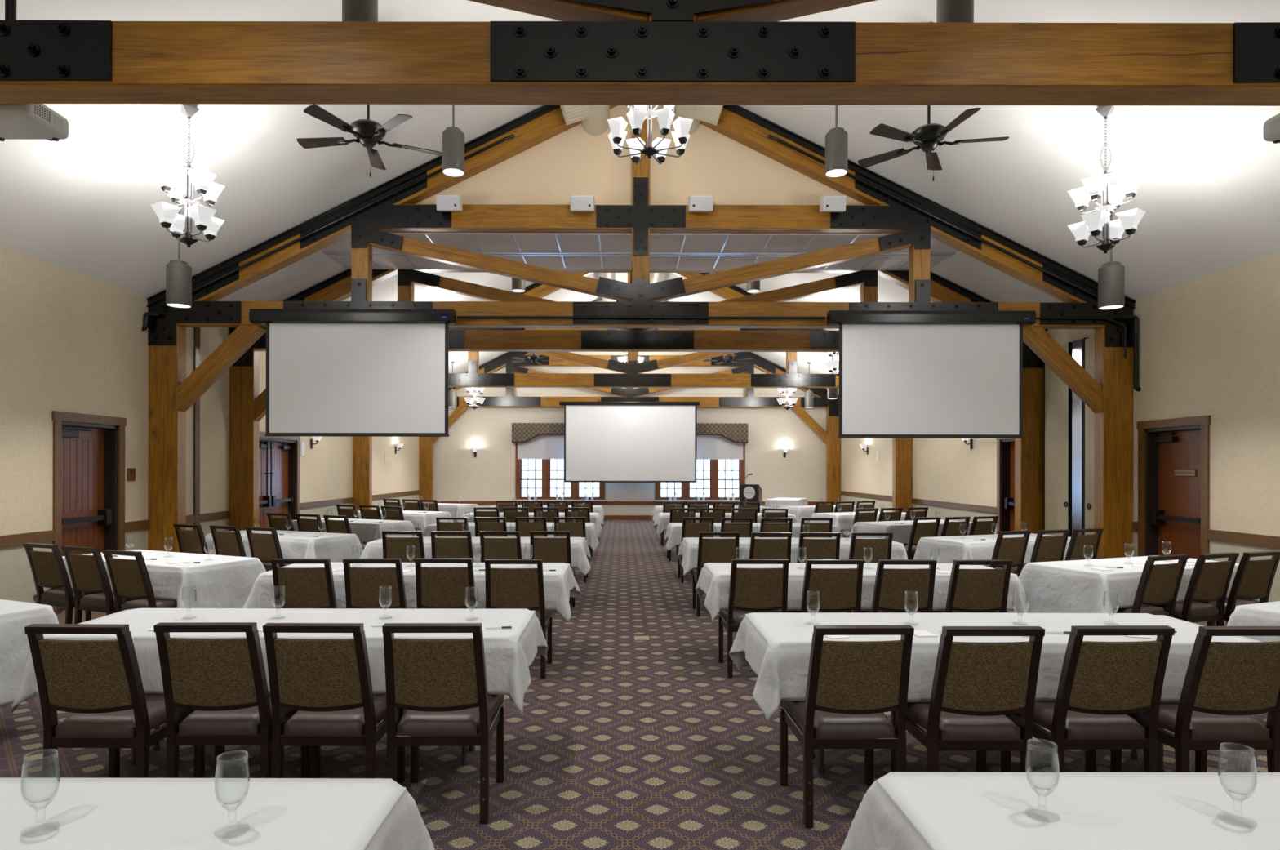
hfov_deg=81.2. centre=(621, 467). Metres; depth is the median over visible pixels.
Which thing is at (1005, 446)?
door
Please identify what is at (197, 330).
trim
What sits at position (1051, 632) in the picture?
ballpoint pen
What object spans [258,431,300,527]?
door
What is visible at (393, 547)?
banquet chair
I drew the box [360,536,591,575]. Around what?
tablecloth
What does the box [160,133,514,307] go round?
conduit
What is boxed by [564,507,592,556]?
banquet chair
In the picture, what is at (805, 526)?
banquet chair
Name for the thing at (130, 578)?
banquet chair
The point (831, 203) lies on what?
speaker grille
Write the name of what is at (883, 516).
banquet chair
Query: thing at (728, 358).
ceiling fan
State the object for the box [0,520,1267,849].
floor
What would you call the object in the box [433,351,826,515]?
wall
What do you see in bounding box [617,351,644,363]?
chandelier
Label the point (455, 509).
tablecloth
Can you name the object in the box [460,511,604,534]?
tablecloth
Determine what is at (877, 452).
wall panel
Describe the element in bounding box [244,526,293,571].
banquet chair
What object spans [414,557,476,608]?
banquet chair
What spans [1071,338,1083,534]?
window
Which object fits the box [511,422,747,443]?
valance
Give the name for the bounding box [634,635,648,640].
floor outlet
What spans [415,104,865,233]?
wall
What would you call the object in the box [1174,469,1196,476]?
door sign
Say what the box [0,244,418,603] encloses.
wall
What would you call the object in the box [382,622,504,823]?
banquet chair
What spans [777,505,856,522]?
tablecloth
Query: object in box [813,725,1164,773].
folding table
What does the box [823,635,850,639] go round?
notepad
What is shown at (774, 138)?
conduit
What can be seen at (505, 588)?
banquet chair
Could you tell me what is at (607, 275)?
pendant light
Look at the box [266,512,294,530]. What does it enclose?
banquet chair
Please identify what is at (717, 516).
banquet chair
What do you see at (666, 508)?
banquet chair
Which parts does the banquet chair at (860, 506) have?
backrest, rail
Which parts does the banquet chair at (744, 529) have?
leg, backrest, rail, leg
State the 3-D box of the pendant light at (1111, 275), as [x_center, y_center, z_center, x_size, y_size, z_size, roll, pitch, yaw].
[5.166,-2.300,7.880,0.236,1.219,0.236,0,0,0]
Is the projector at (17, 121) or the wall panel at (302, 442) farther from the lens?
the wall panel at (302, 442)
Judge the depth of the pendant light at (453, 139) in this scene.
7.94 m
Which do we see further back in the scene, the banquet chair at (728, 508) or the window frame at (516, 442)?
the window frame at (516, 442)
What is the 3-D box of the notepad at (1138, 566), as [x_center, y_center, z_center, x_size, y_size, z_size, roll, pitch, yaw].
[4.517,0.856,6.472,0.104,0.004,0.140,0,0,-33]
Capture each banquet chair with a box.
[22,542,115,623]
[24,623,204,777]
[61,545,136,623]
[102,549,177,612]
[153,622,310,777]
[173,524,208,554]
[209,524,271,564]
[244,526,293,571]
[262,622,404,782]
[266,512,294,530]
[271,558,337,608]
[295,513,324,532]
[323,515,366,549]
[336,504,359,519]
[342,558,406,608]
[359,505,382,543]
[380,506,420,536]
[382,498,417,529]
[382,530,425,562]
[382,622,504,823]
[402,498,421,529]
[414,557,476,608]
[419,499,453,521]
[431,530,473,562]
[435,516,468,536]
[473,506,499,522]
[475,516,507,537]
[480,531,522,562]
[484,558,552,678]
[496,500,517,512]
[503,506,528,522]
[515,516,547,537]
[521,501,542,512]
[529,531,575,613]
[533,506,559,522]
[546,501,568,512]
[554,516,587,582]
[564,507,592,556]
[571,501,592,512]
[661,502,684,546]
[666,507,695,560]
[677,517,713,582]
[687,502,709,512]
[692,532,739,616]
[699,507,724,522]
[712,502,734,512]
[718,558,789,677]
[720,517,752,537]
[731,507,757,522]
[737,502,759,512]
[748,532,791,562]
[759,517,792,537]
[761,507,787,522]
[779,625,914,827]
[786,559,863,612]
[796,532,840,562]
[799,517,832,537]
[804,501,834,522]
[834,501,854,531]
[840,501,875,532]
[840,507,878,537]
[847,532,893,612]
[853,559,937,612]
[878,507,902,521]
[890,626,1044,772]
[903,506,928,545]
[903,516,941,559]
[920,560,1012,613]
[941,515,970,536]
[968,515,998,535]
[988,530,1031,612]
[1000,625,1174,772]
[1001,528,1070,572]
[1064,528,1103,560]
[1110,626,1279,772]
[1113,554,1189,617]
[1154,551,1239,626]
[1174,550,1279,626]
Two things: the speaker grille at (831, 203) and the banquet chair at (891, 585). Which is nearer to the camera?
the banquet chair at (891, 585)
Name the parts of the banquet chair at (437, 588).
leg, rail, backrest, rail, leg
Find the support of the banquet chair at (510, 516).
on the floor
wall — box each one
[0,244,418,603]
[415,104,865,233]
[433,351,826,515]
[840,253,1279,602]
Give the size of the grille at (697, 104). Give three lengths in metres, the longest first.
0.445 x 0.280 x 0.004 m
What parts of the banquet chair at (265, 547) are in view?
leg, rail, backrest, seat, leg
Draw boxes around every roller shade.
[517,435,564,458]
[696,435,742,459]
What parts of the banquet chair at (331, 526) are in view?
leg, rail, backrest, leg, seat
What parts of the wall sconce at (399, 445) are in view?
lamp shade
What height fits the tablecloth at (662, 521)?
0.363 m
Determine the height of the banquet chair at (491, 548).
0.916 m
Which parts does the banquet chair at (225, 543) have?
leg, rail, backrest, leg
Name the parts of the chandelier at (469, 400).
lamp shade, lamp shade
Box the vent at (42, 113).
[34,103,50,121]
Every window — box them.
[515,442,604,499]
[516,442,546,499]
[546,458,574,499]
[574,482,603,499]
[656,482,685,499]
[685,459,714,499]
[714,443,743,499]
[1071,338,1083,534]
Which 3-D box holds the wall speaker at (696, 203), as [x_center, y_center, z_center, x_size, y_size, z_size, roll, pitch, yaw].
[1.006,-3.373,9.565,0.308,0.222,0.280,0,0,0]
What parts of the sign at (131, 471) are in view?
panel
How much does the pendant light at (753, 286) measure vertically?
1.217 m
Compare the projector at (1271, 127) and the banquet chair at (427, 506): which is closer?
the projector at (1271, 127)
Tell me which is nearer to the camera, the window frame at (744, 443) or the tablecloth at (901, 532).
the tablecloth at (901, 532)
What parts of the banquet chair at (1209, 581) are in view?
seat, leg, seat frame, rail, backrest, rail, leg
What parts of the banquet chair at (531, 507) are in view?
rail, backrest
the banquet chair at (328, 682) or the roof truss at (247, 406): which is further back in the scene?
the roof truss at (247, 406)
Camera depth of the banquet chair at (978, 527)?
10.67 m
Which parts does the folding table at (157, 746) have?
leg frame, leg frame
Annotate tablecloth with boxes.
[0,599,58,706]
[0,777,435,849]
[11,608,547,714]
[32,549,266,610]
[204,529,363,562]
[242,562,580,621]
[292,517,417,542]
[357,509,453,531]
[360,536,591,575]
[400,502,479,522]
[422,522,599,551]
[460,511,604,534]
[487,505,604,520]
[650,505,770,521]
[653,512,798,535]
[664,522,843,551]
[677,537,907,575]
[695,562,1030,622]
[728,612,1261,720]
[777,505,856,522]
[809,511,906,530]
[840,772,1279,849]
[848,519,972,543]
[913,533,1071,566]
[1007,555,1259,613]
[1226,600,1279,641]
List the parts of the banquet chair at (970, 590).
seat, leg, rail, backrest, rail, leg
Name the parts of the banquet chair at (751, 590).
leg, seat frame, leg, seat, rail, backrest, rail, leg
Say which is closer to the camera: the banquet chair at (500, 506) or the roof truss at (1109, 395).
the roof truss at (1109, 395)
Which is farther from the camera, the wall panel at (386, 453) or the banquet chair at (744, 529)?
the wall panel at (386, 453)
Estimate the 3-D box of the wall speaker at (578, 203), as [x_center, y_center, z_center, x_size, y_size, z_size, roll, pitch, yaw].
[-0.504,-3.376,9.565,0.308,0.222,0.280,0,0,0]
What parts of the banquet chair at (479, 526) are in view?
leg, rail, backrest, leg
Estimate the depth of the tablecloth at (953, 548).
8.82 m
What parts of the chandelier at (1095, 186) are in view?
lamp shade, lamp shade, arm, arm, lamp shade, lamp shade, arm, arm, tier plate, chain, plate, lamp shade, lamp shade, arm, arm, lamp shade, lamp shade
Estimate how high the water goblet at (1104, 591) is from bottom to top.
0.177 m
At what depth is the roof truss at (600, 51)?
3.61 m
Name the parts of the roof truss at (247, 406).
post, heel plate, rafter plate, queen post, collar plate, queen plate, node plate, king post, plate, queen plate, collar plate, queen post, rafter plate, post, heel plate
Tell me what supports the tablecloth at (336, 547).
on the folding table
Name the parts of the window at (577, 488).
sash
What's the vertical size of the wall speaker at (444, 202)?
0.222 m
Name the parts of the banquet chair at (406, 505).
rail, backrest, leg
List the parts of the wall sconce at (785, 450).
lamp shade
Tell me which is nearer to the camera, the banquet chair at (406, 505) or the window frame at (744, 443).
the banquet chair at (406, 505)
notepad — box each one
[167,560,185,563]
[402,569,413,572]
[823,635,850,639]
[913,629,937,636]
[935,570,951,573]
[1092,567,1114,570]
[1124,635,1151,638]
[1130,564,1144,567]
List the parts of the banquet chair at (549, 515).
leg, rail, backrest, leg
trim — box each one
[0,489,418,547]
[193,327,199,530]
[322,234,955,268]
[433,500,826,504]
[840,490,1279,548]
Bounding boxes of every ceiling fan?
[296,104,442,177]
[511,353,559,364]
[703,354,752,364]
[857,105,1008,181]
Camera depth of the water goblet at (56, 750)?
1.75 m
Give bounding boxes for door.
[51,410,126,613]
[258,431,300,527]
[995,438,1014,533]
[1136,415,1210,559]
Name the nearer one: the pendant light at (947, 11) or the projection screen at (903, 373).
the pendant light at (947, 11)
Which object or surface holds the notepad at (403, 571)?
on the tablecloth at (560, 584)
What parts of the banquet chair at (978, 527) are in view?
leg, backrest, rail, leg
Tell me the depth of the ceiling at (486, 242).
10.53 m
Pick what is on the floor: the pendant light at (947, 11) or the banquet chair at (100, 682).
the banquet chair at (100, 682)
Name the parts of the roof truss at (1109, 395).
post, heel plate, rafter plate, queen plate, queen post, rafter plate, collar plate, node plate, king post, cross plate, plate, collar plate, rafter plate, queen post, queen plate, rafter plate, heel plate, post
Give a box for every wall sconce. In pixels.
[310,435,322,448]
[395,443,404,453]
[471,448,477,457]
[782,448,788,457]
[859,444,867,454]
[961,438,972,448]
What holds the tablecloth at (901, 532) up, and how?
on the folding table
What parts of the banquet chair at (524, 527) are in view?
leg, rail, backrest, leg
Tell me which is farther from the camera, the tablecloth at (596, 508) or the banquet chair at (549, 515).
the tablecloth at (596, 508)
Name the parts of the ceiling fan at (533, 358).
blade, blade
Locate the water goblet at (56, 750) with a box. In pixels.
[20,748,60,809]
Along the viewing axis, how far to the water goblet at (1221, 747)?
1.80 m
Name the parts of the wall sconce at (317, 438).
plate, lamp shade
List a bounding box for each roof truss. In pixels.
[0,0,1279,106]
[146,104,1136,559]
[227,268,1048,533]
[352,272,911,512]
[418,300,840,505]
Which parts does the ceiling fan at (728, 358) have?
blade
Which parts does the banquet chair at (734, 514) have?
leg, backrest, rail, leg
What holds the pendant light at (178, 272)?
in the ceiling at (1209, 193)
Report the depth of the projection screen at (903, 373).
9.45 m
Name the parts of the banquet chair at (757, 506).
rail, backrest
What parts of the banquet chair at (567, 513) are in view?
rail, backrest, leg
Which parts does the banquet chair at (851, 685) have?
leg, leg, seat, seat frame, rail, backrest, rail, leg, leg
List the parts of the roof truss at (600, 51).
queen plate, king post, plate, node plate, queen plate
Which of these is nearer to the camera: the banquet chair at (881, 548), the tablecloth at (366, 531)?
the banquet chair at (881, 548)
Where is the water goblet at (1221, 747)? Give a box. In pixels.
[1217,742,1257,800]
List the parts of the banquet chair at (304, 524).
leg, rail, backrest, leg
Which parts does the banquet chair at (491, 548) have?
leg, rail, backrest, leg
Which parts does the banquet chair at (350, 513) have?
leg, rail, backrest, leg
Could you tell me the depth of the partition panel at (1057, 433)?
11.28 m
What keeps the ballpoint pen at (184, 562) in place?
on the tablecloth at (220, 581)
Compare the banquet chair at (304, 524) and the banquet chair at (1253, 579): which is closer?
the banquet chair at (1253, 579)
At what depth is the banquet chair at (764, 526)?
10.25 m
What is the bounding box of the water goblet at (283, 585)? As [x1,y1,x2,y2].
[271,585,285,608]
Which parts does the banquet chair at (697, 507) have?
backrest, rail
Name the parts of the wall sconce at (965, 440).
plate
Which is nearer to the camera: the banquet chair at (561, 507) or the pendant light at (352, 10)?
the pendant light at (352, 10)
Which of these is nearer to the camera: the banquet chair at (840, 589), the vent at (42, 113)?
the vent at (42, 113)
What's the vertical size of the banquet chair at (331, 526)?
0.916 m
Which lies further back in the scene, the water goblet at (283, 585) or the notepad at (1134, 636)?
the water goblet at (283, 585)
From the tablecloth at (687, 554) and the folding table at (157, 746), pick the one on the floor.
the folding table at (157, 746)
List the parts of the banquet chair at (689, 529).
leg, leg, backrest, rail, leg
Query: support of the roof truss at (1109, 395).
on the floor
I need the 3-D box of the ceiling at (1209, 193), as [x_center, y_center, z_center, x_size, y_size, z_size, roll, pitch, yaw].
[0.248,-3.734,8.525,13.500,3.421,29.050,0,0,0]
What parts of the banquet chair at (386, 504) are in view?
rail, backrest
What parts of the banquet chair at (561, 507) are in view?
rail, backrest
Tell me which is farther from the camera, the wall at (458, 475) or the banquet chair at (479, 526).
the wall at (458, 475)
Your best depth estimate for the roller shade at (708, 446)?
22.90 m
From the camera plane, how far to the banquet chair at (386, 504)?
16.26 m
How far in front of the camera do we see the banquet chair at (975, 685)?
3.27 m
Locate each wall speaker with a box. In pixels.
[435,195,462,211]
[569,195,594,212]
[688,195,713,212]
[819,195,846,212]
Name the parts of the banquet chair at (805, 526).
leg, backrest, rail, leg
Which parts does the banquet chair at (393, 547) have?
leg, rail, backrest, leg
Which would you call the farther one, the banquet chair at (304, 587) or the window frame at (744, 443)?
the window frame at (744, 443)
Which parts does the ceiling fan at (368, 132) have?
blade, blade, down rod, pull chain, blade, blade, blade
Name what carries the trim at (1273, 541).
attached to the wall at (1209, 345)
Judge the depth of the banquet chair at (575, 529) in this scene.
10.33 m
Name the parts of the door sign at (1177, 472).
panel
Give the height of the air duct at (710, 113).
0.495 m
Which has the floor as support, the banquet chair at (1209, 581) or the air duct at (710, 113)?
the banquet chair at (1209, 581)
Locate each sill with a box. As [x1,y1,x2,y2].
[514,499,604,501]
[654,499,739,501]
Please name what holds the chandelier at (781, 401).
hanging from the ceiling at (1209, 193)
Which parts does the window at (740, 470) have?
sash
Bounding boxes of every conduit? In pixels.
[142,311,159,331]
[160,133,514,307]
[457,315,825,319]
[767,134,1120,309]
[1035,316,1126,359]
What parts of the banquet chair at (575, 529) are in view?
leg, rail, backrest, leg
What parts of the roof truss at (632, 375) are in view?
post, rafter plate, queen post, queen plate, collar plate, node plate, king post, cross plate, plate, collar plate, queen post, queen plate, rafter plate, post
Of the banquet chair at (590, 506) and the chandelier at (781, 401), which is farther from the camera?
the chandelier at (781, 401)
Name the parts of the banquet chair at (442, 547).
leg, rail, backrest, leg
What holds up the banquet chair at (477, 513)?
on the floor
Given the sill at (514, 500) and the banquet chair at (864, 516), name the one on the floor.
the banquet chair at (864, 516)
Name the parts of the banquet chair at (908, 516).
leg, backrest, rail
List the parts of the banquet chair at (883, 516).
leg, backrest, rail, leg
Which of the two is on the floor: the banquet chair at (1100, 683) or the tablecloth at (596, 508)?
the banquet chair at (1100, 683)
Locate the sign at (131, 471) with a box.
[127,467,135,480]
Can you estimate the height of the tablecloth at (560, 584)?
0.355 m
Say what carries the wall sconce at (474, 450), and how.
attached to the wall at (458, 475)
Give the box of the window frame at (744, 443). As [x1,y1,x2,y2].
[655,443,745,499]
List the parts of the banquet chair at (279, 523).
leg, rail, backrest, leg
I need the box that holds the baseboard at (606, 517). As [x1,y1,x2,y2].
[603,515,652,519]
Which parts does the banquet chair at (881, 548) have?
leg, backrest, rail, leg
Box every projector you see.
[0,0,68,141]
[1262,112,1279,143]
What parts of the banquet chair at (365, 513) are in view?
leg, rail, backrest, leg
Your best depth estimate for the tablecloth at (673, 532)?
10.86 m
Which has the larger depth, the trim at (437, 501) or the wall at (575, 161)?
the trim at (437, 501)
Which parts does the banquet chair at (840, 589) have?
leg, seat, rail, backrest, rail, leg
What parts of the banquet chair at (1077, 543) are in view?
leg, backrest, rail, leg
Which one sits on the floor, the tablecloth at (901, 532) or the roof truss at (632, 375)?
the roof truss at (632, 375)
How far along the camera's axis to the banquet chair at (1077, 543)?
8.48 m
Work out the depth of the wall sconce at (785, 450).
22.79 m
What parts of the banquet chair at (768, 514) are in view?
backrest, rail, leg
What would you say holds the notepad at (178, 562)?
on the tablecloth at (220, 581)
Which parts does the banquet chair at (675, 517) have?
leg, backrest, rail, leg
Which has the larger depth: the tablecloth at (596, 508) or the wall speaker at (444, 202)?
the tablecloth at (596, 508)
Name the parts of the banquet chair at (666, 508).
leg, backrest, rail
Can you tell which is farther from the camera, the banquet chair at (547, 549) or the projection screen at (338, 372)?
the projection screen at (338, 372)
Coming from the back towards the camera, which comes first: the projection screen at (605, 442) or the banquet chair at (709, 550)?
the projection screen at (605, 442)
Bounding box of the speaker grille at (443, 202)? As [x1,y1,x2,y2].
[435,195,457,209]
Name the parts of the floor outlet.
outlet lid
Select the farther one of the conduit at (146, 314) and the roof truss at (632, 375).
the roof truss at (632, 375)
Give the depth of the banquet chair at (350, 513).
13.60 m
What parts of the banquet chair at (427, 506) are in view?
rail, backrest, leg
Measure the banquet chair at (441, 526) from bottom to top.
0.916 m
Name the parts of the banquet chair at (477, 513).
rail, backrest, leg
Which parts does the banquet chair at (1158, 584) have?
seat, leg, rail, backrest, rail, leg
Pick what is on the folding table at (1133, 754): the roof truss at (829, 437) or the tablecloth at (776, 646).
the tablecloth at (776, 646)
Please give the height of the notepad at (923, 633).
0.004 m
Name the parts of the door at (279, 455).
vertical rod, vertical rod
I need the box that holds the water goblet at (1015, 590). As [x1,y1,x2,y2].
[1012,590,1027,612]
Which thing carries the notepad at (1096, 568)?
on the tablecloth at (1069, 586)
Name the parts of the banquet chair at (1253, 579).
leg, seat, leg, rail, backrest, rail, leg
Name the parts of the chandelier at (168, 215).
lamp shade, lamp shade, lamp shade, arm, arm, lamp shade, plate, tier plate, chain, arm, arm, lamp shade, lamp shade, arm, lamp shade, lamp shade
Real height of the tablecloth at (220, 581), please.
0.605 m
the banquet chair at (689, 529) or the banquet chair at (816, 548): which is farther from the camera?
the banquet chair at (689, 529)
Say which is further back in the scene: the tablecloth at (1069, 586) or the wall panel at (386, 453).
the wall panel at (386, 453)
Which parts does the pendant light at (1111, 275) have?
stem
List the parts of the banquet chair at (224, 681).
leg, rail, backrest, rail, leg, seat frame, seat, leg, leg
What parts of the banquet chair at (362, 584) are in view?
leg, rail, backrest, rail, leg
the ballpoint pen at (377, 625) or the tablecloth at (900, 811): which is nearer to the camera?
the tablecloth at (900, 811)
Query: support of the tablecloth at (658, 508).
on the folding table
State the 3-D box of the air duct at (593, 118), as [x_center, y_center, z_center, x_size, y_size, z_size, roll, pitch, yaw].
[-0.489,-4.571,7.050,0.677,0.495,5.701,0,0,0]
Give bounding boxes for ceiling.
[0,0,1279,395]
[320,232,958,270]
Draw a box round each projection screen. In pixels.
[248,308,456,436]
[559,400,699,482]
[826,310,1035,438]
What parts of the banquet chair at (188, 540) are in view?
leg, rail, backrest, leg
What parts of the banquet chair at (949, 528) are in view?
leg, backrest, rail, leg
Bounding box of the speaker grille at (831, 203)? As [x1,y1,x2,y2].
[824,196,846,210]
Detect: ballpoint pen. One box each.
[184,561,199,563]
[370,624,383,626]
[484,626,511,628]
[1044,631,1071,633]
[1106,566,1123,568]
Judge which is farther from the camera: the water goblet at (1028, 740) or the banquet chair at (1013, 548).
the banquet chair at (1013, 548)
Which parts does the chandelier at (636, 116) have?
lamp shade, lamp shade, arm, arm, lamp shade, lamp shade, lamp shade, arm, arm, tier plate, arm, arm, lamp shade, lamp shade, arm, arm, lamp shade, lamp shade, lamp shade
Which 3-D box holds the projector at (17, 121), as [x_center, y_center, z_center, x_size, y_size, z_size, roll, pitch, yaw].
[-3.272,-2.708,4.013,0.432,1.801,0.335,0,0,0]
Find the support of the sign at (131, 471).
attached to the wall at (71, 341)
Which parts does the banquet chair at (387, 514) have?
leg, rail, backrest, leg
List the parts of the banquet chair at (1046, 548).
seat, leg, backrest, rail, leg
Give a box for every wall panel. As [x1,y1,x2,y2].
[301,441,304,456]
[384,452,387,462]
[875,451,879,462]
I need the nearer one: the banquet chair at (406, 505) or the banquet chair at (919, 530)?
the banquet chair at (919, 530)
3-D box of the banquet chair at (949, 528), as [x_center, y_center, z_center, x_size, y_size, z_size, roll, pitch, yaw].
[4.648,1.150,10.803,0.470,0.916,0.593,0,0,-23]
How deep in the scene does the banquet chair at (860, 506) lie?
15.53 m
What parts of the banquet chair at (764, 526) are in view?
leg, backrest, rail, leg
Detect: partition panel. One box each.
[1043,342,1072,537]
[1083,336,1094,534]
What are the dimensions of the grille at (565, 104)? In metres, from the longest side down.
0.445 x 0.280 x 0.004 m
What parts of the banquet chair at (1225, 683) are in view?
leg, leg, seat, seat frame, leg, rail, backrest, rail, leg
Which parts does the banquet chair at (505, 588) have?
leg, rail, backrest, rail, leg, seat, seat frame, leg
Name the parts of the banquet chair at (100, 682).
leg, rail, backrest, rail, leg, seat frame, seat, leg, leg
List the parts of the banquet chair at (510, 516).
rail, backrest, leg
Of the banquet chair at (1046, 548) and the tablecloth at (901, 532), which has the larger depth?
the tablecloth at (901, 532)
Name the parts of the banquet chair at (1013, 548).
leg, seat, rail, backrest, rail, leg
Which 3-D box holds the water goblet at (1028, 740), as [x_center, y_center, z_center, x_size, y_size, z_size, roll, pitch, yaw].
[1.031,0.764,1.830,0.076,0.177,0.076,0,0,17]
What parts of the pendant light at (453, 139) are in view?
stem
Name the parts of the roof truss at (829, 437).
post, rafter plate, queen plate, collar plate, node plate, cross plate, plate, collar plate, queen plate, rafter plate, rafter plate, heel plate, post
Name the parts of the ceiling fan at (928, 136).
blade, blade, down rod, pull chain, blade, blade, blade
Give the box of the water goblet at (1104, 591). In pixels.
[1102,591,1119,614]
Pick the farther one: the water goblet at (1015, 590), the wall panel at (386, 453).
the wall panel at (386, 453)
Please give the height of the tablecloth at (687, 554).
0.360 m
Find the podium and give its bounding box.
[739,473,762,506]
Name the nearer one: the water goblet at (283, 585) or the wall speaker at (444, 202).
the water goblet at (283, 585)
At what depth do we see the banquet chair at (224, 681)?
3.32 m
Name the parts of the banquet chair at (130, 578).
leg, rail, backrest, rail, leg, seat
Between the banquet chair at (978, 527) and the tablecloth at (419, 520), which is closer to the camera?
the banquet chair at (978, 527)
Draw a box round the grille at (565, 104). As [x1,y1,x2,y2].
[564,104,588,122]
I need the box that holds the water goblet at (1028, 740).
[1025,738,1059,795]
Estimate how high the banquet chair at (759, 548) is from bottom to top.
0.916 m
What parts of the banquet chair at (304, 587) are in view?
leg, rail, backrest, rail, leg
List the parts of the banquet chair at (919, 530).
seat, leg, backrest, rail, leg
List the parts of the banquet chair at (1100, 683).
leg, leg, seat frame, seat, leg, rail, backrest, rail, leg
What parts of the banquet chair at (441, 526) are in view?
leg, rail, backrest, leg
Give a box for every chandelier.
[150,103,224,247]
[463,387,484,409]
[607,104,693,164]
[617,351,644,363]
[777,387,798,409]
[824,351,839,376]
[1067,105,1146,253]
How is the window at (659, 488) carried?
in the wall at (458, 475)
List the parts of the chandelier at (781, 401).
lamp shade, lamp shade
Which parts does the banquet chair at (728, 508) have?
backrest, rail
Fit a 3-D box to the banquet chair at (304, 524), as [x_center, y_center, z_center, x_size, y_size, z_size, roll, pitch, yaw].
[-4.487,1.134,11.151,0.470,0.916,0.593,0,0,22]
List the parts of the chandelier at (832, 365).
lamp shade, lamp shade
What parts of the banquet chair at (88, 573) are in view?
leg, rail, backrest, rail, seat frame, leg, seat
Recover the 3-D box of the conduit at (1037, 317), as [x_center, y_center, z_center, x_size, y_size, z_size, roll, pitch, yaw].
[5.847,-1.679,9.657,1.339,0.539,0.038,0,0,1]
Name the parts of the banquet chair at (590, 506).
rail, backrest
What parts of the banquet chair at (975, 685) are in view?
leg, leg, seat, seat frame, leg, rail, backrest, rail, leg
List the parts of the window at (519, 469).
sash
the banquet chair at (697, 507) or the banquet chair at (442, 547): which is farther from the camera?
the banquet chair at (697, 507)
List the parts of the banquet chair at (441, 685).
leg, leg, rail, backrest, rail, seat frame, seat, leg, leg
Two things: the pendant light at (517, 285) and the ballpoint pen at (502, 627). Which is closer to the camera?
the ballpoint pen at (502, 627)
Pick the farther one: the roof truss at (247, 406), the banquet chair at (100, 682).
the roof truss at (247, 406)
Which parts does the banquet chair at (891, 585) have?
leg, seat, rail, backrest, rail, leg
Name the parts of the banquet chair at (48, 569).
leg, rail, backrest, rail, seat frame, leg, seat, leg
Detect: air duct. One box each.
[560,104,609,135]
[649,272,666,302]
[671,104,723,134]
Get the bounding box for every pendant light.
[165,202,191,308]
[342,0,377,21]
[442,104,464,177]
[448,361,457,407]
[511,277,525,292]
[599,272,616,301]
[746,280,759,293]
[804,361,813,408]
[825,105,848,177]
[827,354,837,399]
[936,0,973,22]
[1097,210,1124,309]
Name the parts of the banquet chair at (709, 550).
leg, seat, leg, backrest, rail, leg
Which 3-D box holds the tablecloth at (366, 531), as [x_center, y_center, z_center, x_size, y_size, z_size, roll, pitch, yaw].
[-4.322,1.133,11.898,2.253,0.580,0.949,0,0,24]
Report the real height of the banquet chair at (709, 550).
0.916 m
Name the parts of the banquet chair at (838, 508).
leg, backrest, rail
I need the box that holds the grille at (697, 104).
[694,104,720,122]
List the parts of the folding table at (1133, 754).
leg frame, leg frame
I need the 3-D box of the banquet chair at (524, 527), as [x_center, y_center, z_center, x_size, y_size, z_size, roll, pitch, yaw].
[-1.258,1.140,10.584,0.470,0.916,0.593,0,0,0]
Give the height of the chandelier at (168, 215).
1.266 m
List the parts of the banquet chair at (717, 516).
leg, backrest, rail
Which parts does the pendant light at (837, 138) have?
stem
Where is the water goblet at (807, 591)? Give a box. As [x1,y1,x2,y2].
[806,591,820,613]
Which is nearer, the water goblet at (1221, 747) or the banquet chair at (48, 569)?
the water goblet at (1221, 747)
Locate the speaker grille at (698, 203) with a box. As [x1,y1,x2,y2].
[691,196,712,210]
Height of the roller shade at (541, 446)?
0.760 m
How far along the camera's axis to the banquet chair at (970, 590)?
5.61 m
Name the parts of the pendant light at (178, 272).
stem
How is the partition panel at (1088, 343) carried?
on the floor
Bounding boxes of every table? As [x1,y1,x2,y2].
[129,725,475,765]
[675,545,678,555]
[764,497,808,521]
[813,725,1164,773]
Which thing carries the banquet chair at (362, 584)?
on the floor
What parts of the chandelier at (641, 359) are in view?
lamp shade, lamp shade, lamp shade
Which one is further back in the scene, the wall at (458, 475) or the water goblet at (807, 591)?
the wall at (458, 475)
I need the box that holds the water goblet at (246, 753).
[214,750,249,810]
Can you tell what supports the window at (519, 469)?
in the wall at (458, 475)
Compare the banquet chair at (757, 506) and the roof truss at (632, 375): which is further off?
the roof truss at (632, 375)
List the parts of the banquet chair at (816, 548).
leg, backrest, rail, leg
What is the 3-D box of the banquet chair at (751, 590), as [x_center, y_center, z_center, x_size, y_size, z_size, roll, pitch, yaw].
[1.035,1.144,5.877,0.470,0.916,0.593,0,0,-1]
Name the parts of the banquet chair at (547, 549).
leg, rail, backrest, leg, leg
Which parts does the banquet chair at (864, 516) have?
seat, leg, backrest, rail, leg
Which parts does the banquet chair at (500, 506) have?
rail, backrest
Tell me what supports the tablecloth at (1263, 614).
on the folding table
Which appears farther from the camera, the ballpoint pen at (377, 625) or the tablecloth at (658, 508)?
the tablecloth at (658, 508)
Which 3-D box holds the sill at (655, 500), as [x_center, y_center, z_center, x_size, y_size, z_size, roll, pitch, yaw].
[2.403,1.007,22.870,2.770,0.035,0.160,0,0,0]
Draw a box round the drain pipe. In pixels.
[1121,315,1141,391]
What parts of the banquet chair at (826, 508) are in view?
leg, backrest, rail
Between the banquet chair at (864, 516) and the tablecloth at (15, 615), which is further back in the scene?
the banquet chair at (864, 516)
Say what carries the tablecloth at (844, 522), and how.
on the folding table
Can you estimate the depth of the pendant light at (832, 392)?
18.20 m
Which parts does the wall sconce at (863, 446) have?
lamp shade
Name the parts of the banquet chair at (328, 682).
leg, rail, leg, backrest, rail, seat frame, seat, leg, leg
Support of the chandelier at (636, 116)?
hanging from the ceiling at (1209, 193)
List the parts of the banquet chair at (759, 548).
leg, backrest, rail, leg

